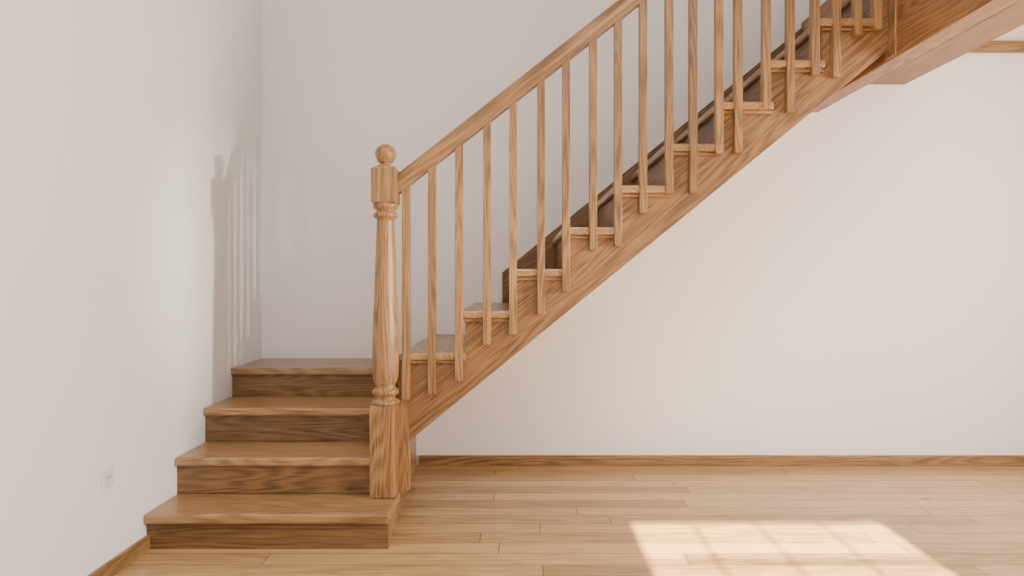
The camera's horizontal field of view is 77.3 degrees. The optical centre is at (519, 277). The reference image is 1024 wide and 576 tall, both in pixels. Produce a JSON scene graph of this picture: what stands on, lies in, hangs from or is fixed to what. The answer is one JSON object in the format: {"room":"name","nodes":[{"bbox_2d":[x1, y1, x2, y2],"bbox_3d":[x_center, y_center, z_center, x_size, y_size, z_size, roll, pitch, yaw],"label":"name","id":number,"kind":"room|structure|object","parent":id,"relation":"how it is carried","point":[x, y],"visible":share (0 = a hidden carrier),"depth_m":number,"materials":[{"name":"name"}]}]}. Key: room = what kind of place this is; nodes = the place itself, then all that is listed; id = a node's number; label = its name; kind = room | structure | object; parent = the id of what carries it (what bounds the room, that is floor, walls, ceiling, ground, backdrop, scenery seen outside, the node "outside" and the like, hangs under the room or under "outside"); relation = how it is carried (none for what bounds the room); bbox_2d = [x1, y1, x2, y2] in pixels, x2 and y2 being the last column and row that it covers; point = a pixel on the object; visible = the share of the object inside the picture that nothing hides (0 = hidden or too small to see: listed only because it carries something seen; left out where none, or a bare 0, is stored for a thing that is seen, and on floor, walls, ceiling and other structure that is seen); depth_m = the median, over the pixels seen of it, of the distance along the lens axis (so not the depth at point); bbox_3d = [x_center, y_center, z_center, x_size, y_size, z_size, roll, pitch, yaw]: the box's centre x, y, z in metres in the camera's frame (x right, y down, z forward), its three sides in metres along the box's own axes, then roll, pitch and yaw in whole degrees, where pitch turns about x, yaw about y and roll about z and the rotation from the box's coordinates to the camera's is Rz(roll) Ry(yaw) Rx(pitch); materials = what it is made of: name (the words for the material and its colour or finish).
{"room":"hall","nodes":[
{"label":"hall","id":0,"kind":"room"},
{"bbox_2d":[0,0,261,575],"bbox_3d":[-1.810,-1.230,1.420,0.120,5.000,6.080,0,0,0],"label":"wall","id":1,"kind":"structure","parent":0,"point":[131,130],"depth_m":2.76,"materials":[{"name":"white paint"}]},
{"bbox_2d":[101,465,113,489],"bbox_3d":[-1.744,0.843,2.710,0.012,0.084,0.080,0,0,0],"label":"power outlet","id":2,"kind":"object","parent":1,"relation":"attached to","point":[107,474],"visible":1,"depth_m":2.70,"materials":[{"name":"white plastic"}]},
{"bbox_2d":[105,469,112,484],"bbox_3d":[-1.740,0.843,2.710,0.003,0.054,0.050,0,0,0],"label":"socket","id":3,"kind":"object","parent":2,"relation":"attached to","point":[108,472],"depth_m":2.71,"materials":[{"name":"white plastic"}]},
{"bbox_2d":[88,535,149,575],"bbox_3d":[-1.741,1.236,0.750,0.018,0.068,4.500,0,0,0],"label":"baseboard","id":4,"kind":"structure","parent":1,"relation":"attached to","point":[113,566],"depth_m":2.80,"materials":[{"name":"brown wood"}]},
{"bbox_2d":[114,465,1023,575],"bbox_3d":[1.225,1.320,1.420,6.190,0.100,6.080,0,0,0],"label":"floor","id":5,"kind":"structure","parent":0,"point":[452,520],"depth_m":3.22,"materials":[{"name":"brown wood"}]},
{"bbox_2d":[146,522,388,548],"bbox_3d":[-1.184,1.207,3.009,1.132,0.126,0.022,0,0,0],"label":"riser","id":6,"kind":"object","parent":5,"relation":"on","point":[162,536],"visible":0.79,"depth_m":3.00,"materials":[{"name":"brown wood"}]},
{"bbox_2d":[144,494,399,523],"bbox_3d":[-1.181,1.122,3.119,1.138,0.044,0.297,0,0,0],"label":"tread","id":7,"kind":"object","parent":6,"relation":"on","point":[181,508],"visible":1,"depth_m":3.05,"materials":[{"name":"brown wood"}]},
{"bbox_2d":[177,466,368,493],"bbox_3d":[-1.210,1.027,3.276,1.080,0.146,0.022,0,0,0],"label":"riser","id":8,"kind":"object","parent":7,"relation":"on","point":[190,479],"visible":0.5,"depth_m":3.27,"materials":[{"name":"brown wood"}]},
{"bbox_2d":[175,442,368,465],"bbox_3d":[-1.205,0.932,3.398,1.090,0.044,0.323,0,0,0],"label":"tread","id":9,"kind":"object","parent":8,"relation":"on","point":[207,453],"visible":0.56,"depth_m":3.30,"materials":[{"name":"brown wood"}]},
{"bbox_2d":[205,416,368,441],"bbox_3d":[-1.210,0.836,3.569,1.080,0.148,0.022,0,0,0],"label":"riser","id":10,"kind":"object","parent":9,"relation":"on","point":[217,428],"visible":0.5,"depth_m":3.56,"materials":[{"name":"brown wood"}]},
{"bbox_2d":[204,396,374,415],"bbox_3d":[-1.205,0.740,3.711,1.090,0.044,0.362,0,0,0],"label":"tread","id":11,"kind":"object","parent":10,"relation":"on","point":[235,405],"visible":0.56,"depth_m":3.57,"materials":[{"name":"brown wood"}]},
{"bbox_2d":[232,375,375,395],"bbox_3d":[-1.210,0.652,3.901,1.080,0.131,0.022,0,0,0],"label":"riser","id":12,"kind":"object","parent":11,"relation":"on","point":[242,385],"visible":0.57,"depth_m":3.89,"materials":[{"name":"brown wood"}]},
{"bbox_2d":[231,358,371,374],"bbox_3d":[-1.205,0.565,4.101,1.090,0.044,0.478,0,0,0],"label":"tread","id":13,"kind":"object","parent":12,"relation":"on","point":[264,366],"visible":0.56,"depth_m":3.88,"materials":[{"name":"brown wood"}]},
{"bbox_3d":[-0.616,0.504,3.842,0.088,0.165,0.995,0,0,0],"label":"upper riser","id":14,"kind":"object","parent":13,"relation":"on","visible":0},
{"bbox_2d":[410,334,465,359],"bbox_3d":[-0.441,0.402,3.804,0.323,0.040,1.072,0,0,0],"label":"upper tread","id":15,"kind":"object","parent":14,"relation":"on","point":[445,343],"visible":0.55,"depth_m":3.42,"materials":[{"name":"brown wood"}]},
{"bbox_2d":[428,164,435,394],"bbox_3d":[-0.450,-0.002,3.280,0.039,1.201,0.040,0,0,0],"label":"baluster","id":16,"kind":"object","parent":15,"relation":"attached to","point":[432,171],"visible":0.84,"depth_m":3.26,"materials":[{"name":"brown wood"}]},
{"bbox_2d":[410,360,465,363],"bbox_3d":[-0.431,0.431,3.292,0.303,0.018,0.015,0,0,0],"label":"trim","id":17,"kind":"structure","parent":15,"relation":"attached to","point":[411,361],"depth_m":3.29,"materials":[{"name":"brown wood"}]},
{"bbox_2d":[455,143,462,381],"bbox_3d":[-0.312,-0.090,3.280,0.039,1.244,0.040,0,0,0],"label":"baluster","id":18,"kind":"object","parent":15,"relation":"attached to","point":[459,150],"visible":0.83,"depth_m":3.26,"materials":[{"name":"brown wood"}]},
{"bbox_3d":[-0.272,0.295,3.842,0.020,0.174,0.995,0,0,0],"label":"upper riser","id":19,"kind":"object","parent":15,"relation":"on","visible":0},
{"bbox_2d":[463,303,508,318],"bbox_3d":[-0.163,0.188,3.804,0.293,0.040,1.072,0,0,0],"label":"upper tread","id":20,"kind":"object","parent":19,"relation":"on","point":[498,310],"visible":0.76,"depth_m":3.28,"materials":[{"name":"brown wood"}]},
{"bbox_2d":[464,319,508,321],"bbox_3d":[-0.153,0.217,3.292,0.273,0.018,0.015,0,0,0],"label":"trim","id":21,"kind":"structure","parent":20,"relation":"attached to","point":[465,320],"depth_m":3.29,"materials":[{"name":"brown wood"}]},
{"bbox_2d":[483,121,490,344],"bbox_3d":[-0.169,-0.241,3.280,0.039,1.167,0.040,0,0,0],"label":"baluster","id":22,"kind":"object","parent":20,"relation":"attached to","point":[486,128],"visible":0.84,"depth_m":3.26,"materials":[{"name":"brown wood"}]},
{"bbox_2d":[509,100,516,334],"bbox_3d":[-0.036,-0.319,3.280,0.039,1.221,0.040,0,0,0],"label":"baluster","id":23,"kind":"object","parent":20,"relation":"attached to","point":[513,107],"visible":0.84,"depth_m":3.26,"materials":[{"name":"brown wood"}]},
{"bbox_3d":[-0.009,0.081,3.842,0.020,0.174,0.995,0,0,0],"label":"upper riser","id":24,"kind":"object","parent":20,"relation":"on","visible":0},
{"bbox_2d":[517,269,561,276],"bbox_3d":[0.100,-0.026,3.804,0.293,0.040,1.072,0,0,0],"label":"upper tread","id":25,"kind":"object","parent":24,"relation":"on","point":[520,272],"visible":0.74,"depth_m":3.27,"materials":[{"name":"brown wood"}]},
{"bbox_2d":[517,277,561,279],"bbox_3d":[0.110,0.003,3.292,0.273,0.018,0.015,0,0,0],"label":"trim","id":26,"kind":"structure","parent":25,"relation":"attached to","point":[518,278],"depth_m":3.29,"materials":[{"name":"brown wood"}]},
{"bbox_2d":[537,78,544,314],"bbox_3d":[0.107,-0.426,3.280,0.039,1.231,0.040,0,0,0],"label":"baluster","id":27,"kind":"object","parent":25,"relation":"on","point":[541,85],"visible":0.85,"depth_m":3.26,"materials":[{"name":"brown wood"}]},
{"bbox_2d":[556,240,561,268],"bbox_3d":[0.254,-0.133,3.842,0.020,0.174,0.995,0,0,0],"label":"upper riser","id":28,"kind":"object","parent":25,"relation":"on","point":[559,245],"visible":0.29,"depth_m":3.95,"materials":[{"name":"brown wood"}]},
{"bbox_2d":[552,227,613,244],"bbox_3d":[0.363,-0.240,3.804,0.293,0.040,1.072,0,0,0],"label":"upper tread","id":29,"kind":"object","parent":28,"relation":"on","point":[573,230],"visible":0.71,"depth_m":3.27,"materials":[{"name":"brown wood"}]},
{"bbox_2d":[570,235,613,238],"bbox_3d":[0.373,-0.211,3.292,0.273,0.018,0.015,0,0,0],"label":"trim","id":30,"kind":"structure","parent":29,"relation":"attached to","point":[571,236],"depth_m":3.29,"materials":[{"name":"brown wood"}]},
{"bbox_2d":[589,37,596,249],"bbox_3d":[0.374,-0.697,3.280,0.039,1.108,0.040,0,0,0],"label":"baluster","id":31,"kind":"object","parent":29,"relation":"on","point":[593,44],"visible":0.83,"depth_m":3.26,"materials":[{"name":"brown wood"}]},
{"bbox_2d":[597,198,613,226],"bbox_3d":[0.516,-0.347,3.842,0.020,0.174,0.995,0,0,0],"label":"upper riser","id":32,"kind":"object","parent":29,"relation":"on","point":[605,215],"visible":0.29,"depth_m":3.75,"materials":[{"name":"brown wood"}]},
{"bbox_2d":[597,185,665,211],"bbox_3d":[0.626,-0.454,3.804,0.293,0.040,1.072,0,0,0],"label":"upper tread","id":33,"kind":"object","parent":32,"relation":"on","point":[608,196],"visible":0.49,"depth_m":3.27,"materials":[{"name":"brown wood"}]},
{"bbox_2d":[638,0,646,212],"bbox_3d":[0.629,-0.893,3.280,0.039,1.120,0.040,0,0,0],"label":"baluster","id":34,"kind":"object","parent":33,"relation":"on","point":[642,8],"visible":0.9,"depth_m":3.26,"materials":[{"name":"brown wood"}]},
{"bbox_2d":[622,193,669,196],"bbox_3d":[0.636,-0.425,3.292,0.273,0.018,0.015,0,0,0],"label":"trim","id":35,"kind":"structure","parent":33,"relation":"attached to","point":[623,194],"depth_m":3.29,"materials":[{"name":"brown wood"}]},
{"bbox_2d":[634,157,663,184],"bbox_3d":[0.779,-0.561,3.842,0.020,0.174,0.995,0,0,0],"label":"upper riser","id":36,"kind":"object","parent":33,"relation":"on","point":[655,174],"visible":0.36,"depth_m":3.61,"materials":[{"name":"brown wood"}]},
{"bbox_2d":[630,144,715,181],"bbox_3d":[0.889,-0.668,3.804,0.293,0.040,1.072,0,0,0],"label":"upper tread","id":37,"kind":"object","parent":36,"relation":"on","point":[659,155],"visible":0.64,"depth_m":3.28,"materials":[{"name":"brown wood"}]},
{"bbox_2d":[688,0,697,193],"bbox_3d":[0.885,-1.045,3.280,0.039,1.220,0.040,0,0,0],"label":"baluster","id":38,"kind":"object","parent":37,"relation":"on","point":[692,4],"visible":1,"depth_m":3.26,"materials":[{"name":"brown wood"}]},
{"bbox_2d":[673,152,720,155],"bbox_3d":[0.899,-0.639,3.292,0.273,0.018,0.015,0,0,0],"label":"trim","id":39,"kind":"structure","parent":37,"relation":"attached to","point":[674,153],"depth_m":3.29,"materials":[{"name":"brown wood"}]},
{"bbox_2d":[681,116,713,143],"bbox_3d":[1.042,-0.775,3.842,0.020,0.174,0.995,0,0,0],"label":"upper riser","id":40,"kind":"object","parent":37,"relation":"on","point":[705,132],"visible":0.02,"depth_m":3.54,"materials":[{"name":"brown wood"}]},
{"bbox_2d":[673,102,773,143],"bbox_3d":[1.152,-0.882,3.804,0.293,0.040,1.072,0,0,0],"label":"upper tread","id":41,"kind":"object","parent":40,"relation":"on","point":[709,114],"visible":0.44,"depth_m":3.30,"materials":[{"name":"brown wood"}]},
{"bbox_2d":[733,0,742,153],"bbox_3d":[1.115,-1.238,3.280,0.039,1.196,0.040,0,0,0],"label":"baluster","id":42,"kind":"object","parent":41,"relation":"on","point":[737,4],"visible":1,"depth_m":3.26,"materials":[{"name":"brown wood"}]},
{"bbox_2d":[732,78,760,101],"bbox_3d":[1.305,-0.989,3.842,0.020,0.174,0.995,0,0,0],"label":"upper riser","id":43,"kind":"object","parent":41,"relation":"on","point":[753,93],"visible":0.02,"depth_m":3.55,"materials":[{"name":"brown wood"}]},
{"bbox_2d":[724,60,824,101],"bbox_3d":[1.415,-1.096,3.804,0.293,0.040,1.072,0,0,0],"label":"upper tread","id":44,"kind":"object","parent":43,"relation":"on","point":[775,64],"visible":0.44,"depth_m":3.28,"materials":[{"name":"brown wood"}]},
{"bbox_2d":[784,0,794,112],"bbox_3d":[1.382,-1.447,3.280,0.039,1.196,0.040,0,0,0],"label":"baluster","id":45,"kind":"object","parent":44,"relation":"on","point":[789,5],"visible":1,"depth_m":3.26,"materials":[{"name":"brown wood"}]},
{"bbox_2d":[771,69,823,71],"bbox_3d":[1.425,-1.067,3.292,0.273,0.018,0.015,0,0,0],"label":"trim","id":46,"kind":"structure","parent":44,"relation":"attached to","point":[772,70],"depth_m":3.29,"materials":[{"name":"brown wood"}]},
{"bbox_2d":[795,39,808,59],"bbox_3d":[1.568,-1.203,3.842,0.020,0.174,0.995,0,0,0],"label":"upper riser","id":47,"kind":"object","parent":44,"relation":"on","point":[802,52],"visible":0.07,"depth_m":3.52,"materials":[{"name":"brown wood"}]},
{"bbox_2d":[773,18,873,59],"bbox_3d":[1.678,-1.310,3.804,0.293,0.040,1.072,0,0,0],"label":"upper tread","id":48,"kind":"object","parent":47,"relation":"on","point":[824,22],"visible":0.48,"depth_m":3.27,"materials":[{"name":"brown wood"}]},
{"bbox_2d":[821,27,871,30],"bbox_3d":[1.688,-1.281,3.292,0.273,0.018,0.015,0,0,0],"label":"trim","id":49,"kind":"structure","parent":48,"relation":"attached to","point":[822,28],"depth_m":3.29,"materials":[{"name":"brown wood"}]},
{"bbox_2d":[841,0,867,17],"bbox_3d":[1.831,-1.417,3.842,0.020,0.174,0.995,0,0,0],"label":"upper riser","id":50,"kind":"object","parent":48,"relation":"on","point":[846,13],"visible":0.08,"depth_m":3.40,"materials":[{"name":"brown wood"}]},
{"bbox_2d":[824,0,850,17],"bbox_3d":[1.850,-1.524,3.804,0.111,0.040,1.072,0,0,0],"label":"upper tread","id":51,"kind":"object","parent":50,"relation":"on","point":[845,4],"visible":0.02,"depth_m":3.56,"materials":[{"name":"brown wood"}]},
{"bbox_2d":[851,0,861,36],"bbox_3d":[1.724,-1.779,3.280,0.039,1.072,0.040,0,0,0],"label":"baluster","id":52,"kind":"object","parent":48,"relation":"attached to","point":[856,5],"visible":1,"depth_m":3.26,"materials":[{"name":"brown wood"}]},
{"bbox_2d":[724,110,772,113],"bbox_3d":[1.162,-0.853,3.292,0.273,0.018,0.015,0,0,0],"label":"trim","id":53,"kind":"structure","parent":41,"relation":"attached to","point":[725,111],"depth_m":3.29,"materials":[{"name":"brown wood"}]},
{"bbox_2d":[761,0,770,107],"bbox_3d":[1.259,-1.409,3.280,0.039,1.079,0.040,0,0,0],"label":"baluster","id":54,"kind":"object","parent":41,"relation":"on","point":[765,4],"visible":1,"depth_m":3.26,"materials":[{"name":"brown wood"}]},
{"bbox_2d":[369,404,397,497],"bbox_3d":[-0.689,0.868,3.252,0.125,0.465,0.125,0,0,0],"label":"base","id":55,"kind":"object","parent":7,"relation":"on","point":[383,420],"depth_m":3.19,"materials":[{"name":"brown wood"}]},
{"bbox_2d":[371,202,399,405],"bbox_3d":[-0.683,0.130,3.252,0.142,1.016,0.142,0,0,0],"label":"newel shaft","id":56,"kind":"object","parent":55,"relation":"on","point":[385,344],"visible":1,"depth_m":3.20,"materials":[{"name":"brown wood"}]},
{"bbox_2d":[371,167,399,204],"bbox_3d":[-0.683,-0.465,3.252,0.124,0.178,0.124,0,0,0],"label":"block","id":57,"kind":"object","parent":56,"relation":"on","point":[384,181],"depth_m":3.19,"materials":[{"name":"brown wood"}]},
{"bbox_2d":[375,144,396,168],"bbox_3d":[-0.683,-0.613,3.252,0.112,0.133,0.112,0,0,0],"label":"finial","id":58,"kind":"object","parent":57,"relation":"on","point":[385,154],"depth_m":3.21,"materials":[{"name":"brown wood"}]},
{"bbox_2d":[397,0,642,194],"bbox_3d":[0.665,-1.496,3.280,2.610,2.161,0.072,0,0,0],"label":"handrail","id":59,"kind":"object","parent":56,"relation":"attached to","point":[605,21],"visible":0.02,"depth_m":3.25,"materials":[{"name":"brown wood"}]},
{"bbox_2d":[389,507,396,542],"bbox_3d":[-0.655,1.207,3.170,0.050,0.126,0.303,0,0,-4],"label":"panel","id":60,"kind":"object","parent":5,"relation":"on","point":[393,520],"visible":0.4,"depth_m":3.16,"materials":[{"name":"brown wood"}]},
{"bbox_2d":[395,382,415,519],"bbox_3d":[-0.697,0.905,3.830,0.050,0.730,1.025,0,0,-4],"label":"panel","id":61,"kind":"object","parent":5,"relation":"on","point":[402,494],"visible":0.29,"depth_m":3.98,"materials":[{"name":"brown wood"}]},
{"bbox_2d":[262,0,1023,464],"bbox_3d":[1.225,-1.230,4.400,5.950,5.000,0.120,0,0,0],"label":"wall","id":62,"kind":"structure","parent":0,"point":[856,287],"depth_m":4.34,"materials":[{"name":"white paint"}]},
{"bbox_2d":[502,28,801,302],"bbox_3d":[0.892,-0.620,4.327,2.025,2.142,0.025,0,0,0],"label":"stair stringer","id":63,"kind":"object","parent":62,"relation":"attached to","point":[580,218],"visible":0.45,"depth_m":4.32,"materials":[{"name":"brown wood"}]},
{"bbox_2d":[419,455,1023,465],"bbox_3d":[1.760,1.235,4.331,4.880,0.070,0.018,0,0,0],"label":"baseboard","id":64,"kind":"structure","parent":62,"relation":"attached to","point":[424,460],"depth_m":4.32,"materials":[{"name":"brown wood"}]},
{"bbox_2d":[801,0,1018,112],"bbox_3d":[1.963,-1.425,1.420,0.114,0.610,5.840,0,0,0],"label":"beam","id":65,"kind":"structure","parent":62,"relation":"attached to","point":[922,25],"depth_m":3.07,"materials":[{"name":"brown wood"}]},
{"bbox_2d":[885,0,896,59],"bbox_3d":[1.940,-1.930,3.280,0.090,1.600,0.090,0,0,0],"label":"newel post","id":66,"kind":"object","parent":65,"relation":"on","point":[891,52],"visible":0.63,"depth_m":3.26,"materials":[{"name":"brown wood"}]},
{"bbox_2d":[968,41,1023,52],"bbox_3d":[3.405,-1.562,4.325,1.590,0.075,0.030,0,0,0],"label":"trim","id":67,"kind":"structure","parent":62,"relation":"attached to","point":[992,46],"depth_m":4.31,"materials":[{"name":"brown wood"}]},
{"bbox_2d":[869,0,1023,84],"bbox_3d":[2.485,-1.455,1.420,0.250,0.290,5.840,0,0,0],"label":"beam","id":68,"kind":"structure","parent":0,"point":[1010,18],"depth_m":3.61,"materials":[{"name":"brown wood"}]},
{"bbox_2d":[992,25,1023,40],"bbox_3d":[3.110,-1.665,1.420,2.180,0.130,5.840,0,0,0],"label":"wall","id":69,"kind":"structure","parent":0,"point":[1017,34],"depth_m":4.24,"materials":[{"name":"white paint"}]},
{"bbox_3d":[0.676,-0.200,3.830,2.457,2.023,0.970,0,0,0],"label":"stair underside","id":70,"kind":"structure","parent":0,"visible":0},
{"bbox_2d":[409,0,887,440],"bbox_3d":[0.666,-0.332,3.322,2.477,2.345,0.045,0,0,0],"label":"string","id":71,"kind":"object","parent":70,"relation":"attached to","point":[589,269],"visible":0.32,"depth_m":3.30,"materials":[{"name":"brown wood"}]},
{"bbox_2d":[398,359,409,490],"bbox_3d":[-0.602,0.761,3.322,0.060,0.678,0.045,0,0,0],"label":"post","id":72,"kind":"object","parent":71,"relation":"attached to","point":[403,407],"visible":0.62,"depth_m":3.30,"materials":[{"name":"brown wood"}]},
{"bbox_2d":[402,185,410,399],"bbox_3d":[-0.583,0.063,3.280,0.039,1.122,0.040,0,0,0],"label":"baluster","id":73,"kind":"object","parent":71,"relation":"attached to","point":[406,192],"visible":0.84,"depth_m":3.26,"materials":[{"name":"brown wood"}]},
{"bbox_2d":[562,59,569,291],"bbox_3d":[0.235,-0.535,3.280,0.039,1.214,0.040,0,0,0],"label":"baluster","id":74,"kind":"object","parent":71,"relation":"attached to","point":[566,65],"visible":0.84,"depth_m":3.26,"materials":[{"name":"brown wood"}]},
{"bbox_2d":[614,18,621,245],"bbox_3d":[0.501,-0.758,3.280,0.039,1.188,0.040,0,0,0],"label":"baluster","id":75,"kind":"object","parent":71,"relation":"attached to","point":[617,25],"visible":0.84,"depth_m":3.26,"materials":[{"name":"brown wood"}]},
{"bbox_2d":[664,0,672,194],"bbox_3d":[0.762,-0.994,3.280,0.039,1.128,0.040,0,0,0],"label":"baluster","id":76,"kind":"object","parent":71,"relation":"attached to","point":[668,4],"visible":1,"depth_m":3.26,"materials":[{"name":"brown wood"}]},
{"bbox_2d":[714,0,723,153],"bbox_3d":[1.018,-1.197,3.280,0.039,1.125,0.040,0,0,0],"label":"baluster","id":77,"kind":"object","parent":71,"relation":"attached to","point":[718,4],"visible":1,"depth_m":3.26,"materials":[{"name":"brown wood"}]},
{"bbox_2d":[809,0,819,75],"bbox_3d":[1.510,-1.593,3.280,0.039,1.107,0.040,0,0,0],"label":"baluster","id":78,"kind":"object","parent":71,"relation":"attached to","point":[814,5],"visible":1,"depth_m":3.26,"materials":[{"name":"brown wood"}]},
{"bbox_2d":[830,0,840,77],"bbox_3d":[1.617,-1.630,3.280,0.039,1.202,0.040,0,0,0],"label":"baluster","id":79,"kind":"object","parent":71,"relation":"attached to","point":[835,5],"visible":1,"depth_m":3.26,"materials":[{"name":"brown wood"}]},
{"bbox_2d":[871,0,881,31],"bbox_3d":[1.827,-1.833,3.280,0.039,1.127,0.040,0,0,0],"label":"baluster","id":80,"kind":"object","parent":71,"relation":"attached to","point":[876,5],"visible":1,"depth_m":3.26,"materials":[{"name":"brown wood"}]}
]}

